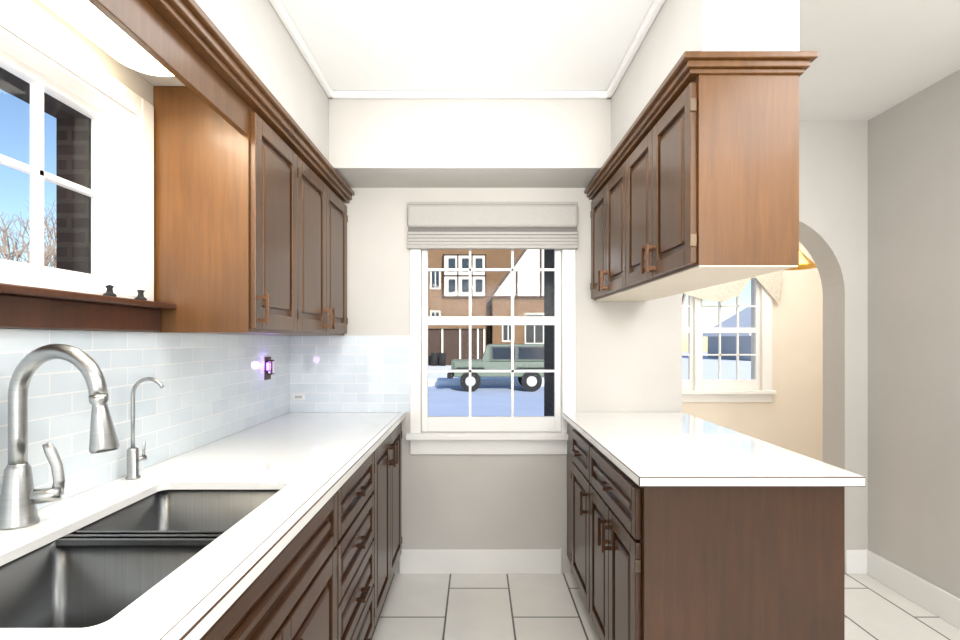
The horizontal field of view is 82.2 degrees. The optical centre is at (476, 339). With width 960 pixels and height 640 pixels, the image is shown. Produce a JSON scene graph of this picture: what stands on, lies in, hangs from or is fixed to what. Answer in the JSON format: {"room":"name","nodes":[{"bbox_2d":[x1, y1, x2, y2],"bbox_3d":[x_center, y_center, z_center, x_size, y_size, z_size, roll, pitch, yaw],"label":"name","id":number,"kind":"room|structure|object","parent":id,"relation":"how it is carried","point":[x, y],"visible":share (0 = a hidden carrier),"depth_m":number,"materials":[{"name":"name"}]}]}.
{"room":"kitchen","nodes":[
{"label":"kitchen","id":0,"kind":"room"},
{"bbox_2d":[0,0,153,331],"bbox_3d":[-1.185,0.040,0.688,0.230,2.570,5.375,0,0,0],"label":"wall","id":1,"kind":"structure","parent":0,"point":[47,17],"depth_m":1.70,"materials":[{"name":"white paint"}]},
{"bbox_2d":[0,0,153,300],"bbox_3d":[-1.110,-0.442,1.218,0.140,0.646,1.165,0,0,0],"label":"window","id":2,"kind":"structure","parent":1,"relation":"in","point":[100,192],"depth_m":1.63,"materials":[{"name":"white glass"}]},
{"bbox_2d":[0,283,175,331],"bbox_3d":[-1.030,-0.073,1.181,0.080,0.092,1.262,0,0,0],"label":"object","id":3,"kind":"structure","parent":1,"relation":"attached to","point":[25,307],"depth_m":1.41,"materials":[{"name":"brown wood"}]},
{"bbox_2d":[103,285,146,299],"bbox_3d":[-1.015,-0.136,1.590,0.032,0.034,0.172,0,0,0],"label":"candle holders","id":4,"kind":"object","parent":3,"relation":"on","point":[110,292],"visible":0.96,"depth_m":1.52,"materials":[{"name":"black metal"}]},
{"bbox_2d":[0,329,289,508],"bbox_3d":[-1.065,0.192,1.262,0.008,0.434,3.724,0,0,0],"label":"backsplash","id":5,"kind":"structure","parent":1,"relation":"attached to","point":[217,387],"depth_m":1.75,"materials":[{"name":"tile"}]},
{"bbox_2d":[265,357,274,379],"bbox_3d":[-1.045,0.142,2.783,0.030,0.115,0.075,0,0,0],"label":"outlet","id":6,"kind":"object","parent":5,"relation":"attached to","point":[269,367],"visible":1,"depth_m":2.76,"materials":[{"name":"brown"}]},
{"bbox_2d":[154,80,307,335],"bbox_3d":[-0.902,-0.431,2.065,0.333,0.812,0.498,0,0,0],"label":"upper cabinet","id":7,"kind":"object","parent":1,"relation":"attached to","point":[253,192],"depth_m":1.82,"materials":[{"name":"brown wood"}]},
{"bbox_2d":[308,144,351,335],"bbox_3d":[-0.902,-0.431,2.660,0.333,0.812,0.926,0,0,0],"label":"upper cabinet","id":8,"kind":"object","parent":1,"relation":"attached to","point":[327,194],"depth_m":2.67,"materials":[{"name":"brown wood"}]},
{"bbox_2d":[344,121,867,572],"bbox_3d":[0.570,0.040,3.225,3.700,2.570,0.200,0,0,0],"label":"wall","id":9,"kind":"structure","parent":0,"point":[628,356],"depth_m":3.12,"materials":[{"name":"beige paint"}]},
{"bbox_2d":[290,336,409,411],"bbox_3d":[-0.720,0.192,3.120,0.682,0.434,0.008,0,0,0],"label":"backsplash","id":10,"kind":"structure","parent":9,"relation":"attached to","point":[349,373],"depth_m":3.12,"materials":[{"name":"tile"}]},
{"bbox_2d":[292,394,304,399],"bbox_3d":[-1.010,0.323,3.112,0.070,0.035,0.008,0,0,0],"label":"switch plate","id":11,"kind":"object","parent":10,"relation":"attached to","point":[298,396],"visible":1,"depth_m":3.11,"materials":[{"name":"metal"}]},
{"bbox_2d":[399,549,561,573],"bbox_3d":[0.020,1.256,3.117,0.920,0.138,0.013,0,0,0],"label":"baseboard","id":12,"kind":"structure","parent":9,"relation":"attached to","point":[411,561],"depth_m":3.11,"materials":[{"name":"white wood"}]},
{"bbox_2d":[406,249,574,453],"bbox_3d":[0.089,-0.059,3.138,0.978,1.413,0.125,0,0,0],"label":"window","id":13,"kind":"structure","parent":9,"relation":"in","point":[511,423],"depth_m":3.11,"materials":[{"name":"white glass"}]},
{"bbox_2d":[407,202,578,248],"bbox_3d":[0.088,-0.644,3.082,0.960,0.267,0.050,0,0,0],"label":"roman shade","id":14,"kind":"object","parent":9,"relation":"attached to","point":[492,225],"visible":1,"depth_m":3.07,"materials":[{"name":"fabric"}]},
{"bbox_2d":[281,0,959,120],"bbox_3d":[1.210,-1.295,1.650,4.980,0.100,7.300,0,0,0],"label":"ceiling","id":15,"kind":"structure","parent":0,"point":[874,58],"depth_m":2.33,"materials":[{"name":"white paint"}]},
{"bbox_2d":[131,0,328,160],"bbox_3d":[-0.907,-1.042,0.662,0.324,0.404,4.924,0,0,0],"label":"soffit","id":16,"kind":"structure","parent":15,"relation":"attached to","point":[255,33],"depth_m":2.01,"materials":[{"name":"white paint"}]},
{"bbox_2d":[40,0,173,75],"bbox_3d":[-0.912,-0.801,1.030,0.245,0.075,1.260,0,0,0],"label":"light","id":17,"kind":"object","parent":16,"relation":"attached to","point":[90,21],"visible":0.5,"depth_m":1.38,"materials":[{"name":"beige"}]},
{"bbox_2d":[269,0,336,98],"bbox_3d":[-0.730,-1.227,0.483,0.030,0.034,4.566,0,0,0],"label":"crown molding","id":18,"kind":"structure","parent":15,"relation":"attached to","point":[303,48],"depth_m":2.28,"materials":[{"name":"white wood"}]},
{"bbox_2d":[329,98,610,187],"bbox_3d":[-0.035,-1.055,2.945,1.419,0.380,0.358,0,0,0],"label":"soffit","id":19,"kind":"structure","parent":15,"relation":"attached to","point":[469,143],"depth_m":2.77,"materials":[{"name":"white paint"}]},
{"bbox_2d":[337,91,604,98],"bbox_3d":[-0.005,-1.227,2.751,1.360,0.034,0.030,0,0,0],"label":"crown molding","id":20,"kind":"structure","parent":15,"relation":"attached to","point":[340,94],"depth_m":2.74,"materials":[{"name":"white wood"}]},
{"bbox_2d":[605,0,664,98],"bbox_3d":[0.660,-1.227,2.188,0.030,0.034,1.084,0,0,0],"label":"crown molding","id":21,"kind":"structure","parent":15,"relation":"attached to","point":[656,5],"depth_m":2.27,"materials":[{"name":"white wood"}]},
{"bbox_2d":[611,0,798,152],"bbox_3d":[0.820,-1.047,2.385,0.290,0.394,1.478,0,0,0],"label":"soffit","id":22,"kind":"structure","parent":15,"relation":"attached to","point":[677,29],"depth_m":1.71,"materials":[{"name":"white paint"}]},
{"bbox_2d":[588,151,671,300],"bbox_3d":[0.805,-0.526,2.729,0.320,0.605,0.789,0,0,0],"label":"upper cabinet","id":23,"kind":"object","parent":22,"relation":"hanging from","point":[605,193],"depth_m":2.74,"materials":[{"name":"brown wood"}]},
{"bbox_2d":[620,55,807,294],"bbox_3d":[0.805,-0.526,2.044,0.320,0.605,0.792,0,0,0],"label":"upper cabinet","id":24,"kind":"object","parent":22,"relation":"hanging from","point":[693,185],"depth_m":1.65,"materials":[{"name":"brown wood"}]},
{"bbox_2d":[786,249,816,269],"bbox_3d":[2.440,-0.897,4.200,0.304,0.694,0.304,0,0,0],"label":"pendant lamp","id":25,"kind":"object","parent":15,"relation":"hanging from","point":[805,262],"visible":0.31,"depth_m":4.14,"materials":[{"name":"gold metal"}]},
{"bbox_2d":[371,573,959,639],"bbox_3d":[1.210,1.375,1.650,4.980,0.100,7.300,0,0,0],"label":"floor","id":26,"kind":"structure","parent":0,"point":[484,607],"depth_m":2.68,"materials":[{"name":"beige tile"}]},
{"bbox_2d":[172,632,191,639],"bbox_3d":[-0.746,0.882,0.290,0.643,0.885,0.980,0,0,0],"label":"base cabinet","id":27,"kind":"object","parent":26,"relation":"on","point":[179,635],"depth_m":0.77,"materials":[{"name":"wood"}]},
{"bbox_2d":[248,440,379,639],"bbox_3d":[-0.746,0.882,1.978,0.643,0.885,0.717,0,0,0],"label":"base cabinet","id":28,"kind":"object","parent":26,"relation":"on","point":[335,592],"depth_m":1.69,"materials":[{"name":"brown wood"}]},
{"bbox_2d":[0,412,399,639],"bbox_3d":[-0.752,0.419,1.262,0.634,0.020,3.724,0,0,0],"label":"countertop","id":29,"kind":"structure","parent":28,"relation":"on","point":[303,452],"depth_m":1.40,"materials":[{"name":"white stone"}]},
{"bbox_2d":[0,344,127,527],"bbox_3d":[-0.919,0.209,1.217,0.278,0.401,0.106,0,0,0],"label":"faucet","id":30,"kind":"object","parent":29,"relation":"on","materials":[{"name":"metal"}]},
{"bbox_2d":[120,377,163,479],"bbox_3d":[-0.982,0.259,1.637,0.117,0.300,0.054,0,0,0],"label":"faucet","id":31,"kind":"object","parent":29,"relation":"on","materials":[{"name":"metal"}]},
{"bbox_2d":[0,484,299,639],"bbox_3d":[-0.722,0.539,1.183,0.400,0.243,0.831,0,0,0],"label":"sink","id":32,"kind":"object","parent":29,"relation":"in","point":[87,570],"depth_m":1.19,"materials":[{"name":"silver metal"}]},
{"bbox_2d":[376,416,403,611],"bbox_3d":[-0.746,0.882,2.700,0.643,0.885,0.846,0,0,0],"label":"base cabinet","id":33,"kind":"object","parent":26,"relation":"on","point":[390,439],"depth_m":2.67,"materials":[{"name":"brown wood"}]},
{"bbox_2d":[563,416,686,420],"bbox_3d":[0.805,0.883,2.962,0.630,0.886,0.323,0,0,0],"label":"base cabinet","id":34,"kind":"object","parent":26,"relation":"on","point":[566,418],"depth_m":2.91,"materials":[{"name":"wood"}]},
{"bbox_2d":[567,420,726,597],"bbox_3d":[0.805,0.883,2.597,0.630,0.886,0.515,0,0,0],"label":"base cabinet","id":35,"kind":"object","parent":26,"relation":"on","point":[576,429],"depth_m":2.67,"materials":[{"name":"brown wood"}]},
{"bbox_2d":[583,436,850,639],"bbox_3d":[0.805,0.883,2.071,0.630,0.886,0.789,0,0,0],"label":"base cabinet","id":36,"kind":"object","parent":26,"relation":"on","point":[682,526],"depth_m":1.68,"materials":[{"name":"brown wood"}]},
{"bbox_2d":[682,242,822,461],"bbox_3d":[2.250,0.040,5.200,2.900,2.570,0.200,0,0,0],"label":"wall","id":37,"kind":"structure","parent":0,"point":[789,417],"depth_m":5.10,"materials":[{"name":"beige paint"}]},
{"bbox_2d":[682,286,775,401],"bbox_3d":[2.045,-0.050,5.110,1.410,1.250,0.120,0,0,0],"label":"window","id":38,"kind":"structure","parent":37,"relation":"in","point":[698,394],"depth_m":5.09,"materials":[{"name":"white wood"}]},
{"bbox_2d":[683,271,783,303],"bbox_3d":[2.060,-0.483,5.060,1.520,0.304,0.010,0,0,0],"label":"valance","id":39,"kind":"object","parent":38,"relation":"hanging from","point":[771,283],"visible":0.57,"depth_m":5.05,"materials":[{"name":"fabric"}]},
{"bbox_2d":[868,69,959,598],"bbox_3d":[2.320,0.040,0.562,0.200,2.570,5.124,0,0,0],"label":"wall","id":40,"kind":"structure","parent":0,"point":[913,334],"depth_m":2.78,"materials":[{"name":"beige paint"}]},
{"bbox_2d":[859,549,959,628],"bbox_3d":[2.213,1.256,0.662,0.014,0.138,4.924,0,0,0],"label":"baseboard","id":41,"kind":"structure","parent":40,"relation":"attached to","point":[935,600],"depth_m":2.79,"materials":[{"name":"white wood"}]},
{"label":"outside","id":42,"kind":"structure","parent":0,"visible":0},
{"bbox_2d":[428,352,750,378],"bbox_3d":[0.000,2.105,25.000,160.000,0.200,130.000,0,0,0],"label":"ground","id":43,"kind":"structure","parent":42,"point":[728,368],"depth_m":38.69,"materials":[{"name":"white snow"}]},
{"bbox_2d":[0,211,55,267],"bbox_3d":[-11.451,-0.579,13.690,2.697,5.167,4.092,0,0,0],"label":"tree","id":44,"kind":"object","parent":43,"relation":"on","point":[9,255],"depth_m":13.74,"materials":[{"name":"brown plant"}]},
{"bbox_2d":[0,201,55,266],"bbox_3d":[-15.137,-1.410,19.602,4.803,6.831,5.380,0,0,0],"label":"tree","id":45,"kind":"object","parent":43,"relation":"on","point":[49,235],"depth_m":18.82,"materials":[{"name":"brown plant"}]},
{"bbox_2d":[0,242,55,267],"bbox_3d":[-13.439,-0.517,16.506,4.077,5.044,4.249,0,0,0],"label":"tree","id":46,"kind":"object","parent":43,"relation":"on","point":[44,256],"depth_m":16.70,"materials":[{"name":"brown plant"}]},
{"bbox_2d":[428,249,485,364],"bbox_3d":[-7.625,-3.835,49.050,16.750,11.680,11.900,0,0,0],"label":"house","id":47,"kind":"structure","parent":43,"relation":"on","point":[451,342],"depth_m":44.70,"materials":[{"name":"brick"}]},
{"bbox_2d":[428,386,543,415],"bbox_3d":[-2.200,1.995,16.300,11.600,0.020,14.600,0,0,0],"label":"street","id":48,"kind":"structure","parent":43,"relation":"on","point":[446,400],"depth_m":17.75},
{"bbox_2d":[447,344,543,391],"bbox_3d":[1.050,1.073,22.000,4.400,1.820,1.880,0,0,0],"label":"jeep","id":49,"kind":"object","parent":48,"relation":"on","point":[496,356],"depth_m":21.20},
{"bbox_2d":[428,353,543,385],"bbox_3d":[0.000,1.505,33.343,18.000,1.000,19.085,0,0,0],"label":"snow bank","id":50,"kind":"object","parent":43,"relation":"on","point":[455,381],"depth_m":23.84,"materials":[{"name":"white snow"}]},
{"bbox_2d":[486,249,523,344],"bbox_3d":[1.000,-4.835,65.000,14.000,13.680,8.000,0,0,0],"label":"house","id":51,"kind":"structure","parent":43,"relation":"on","point":[497,258],"depth_m":61.00,"materials":[{"name":"orange brick"}]},
{"bbox_2d":[486,249,543,343],"bbox_3d":[5.300,-3.710,50.850,9.000,11.430,10.900,0,0,0],"label":"house","id":52,"kind":"structure","parent":43,"relation":"on","point":[528,295],"depth_m":45.91,"materials":[{"name":"paint"}]},
{"bbox_2d":[544,249,553,415],"bbox_3d":[0.647,-0.835,3.715,0.295,5.680,0.770,0,0,0],"label":"brick","id":53,"kind":"object","parent":43,"relation":"on","point":[549,337],"depth_m":3.79,"materials":[{"name":"black brick"}]},
{"bbox_2d":[682,294,685,307],"bbox_3d":[11.225,-2.426,34.474,6.599,8.863,5.935,0,0,0],"label":"tree","id":54,"kind":"object","parent":43,"relation":"on","point":[683,297],"depth_m":33.32,"materials":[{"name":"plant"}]},
{"bbox_2d":[702,305,750,360],"bbox_3d":[32.000,-1.260,56.850,13.000,6.530,10.900,0,0,0],"label":"house","id":55,"kind":"structure","parent":43,"relation":"on","point":[728,343],"depth_m":57.31,"materials":[{"name":"paint"}]}
]}

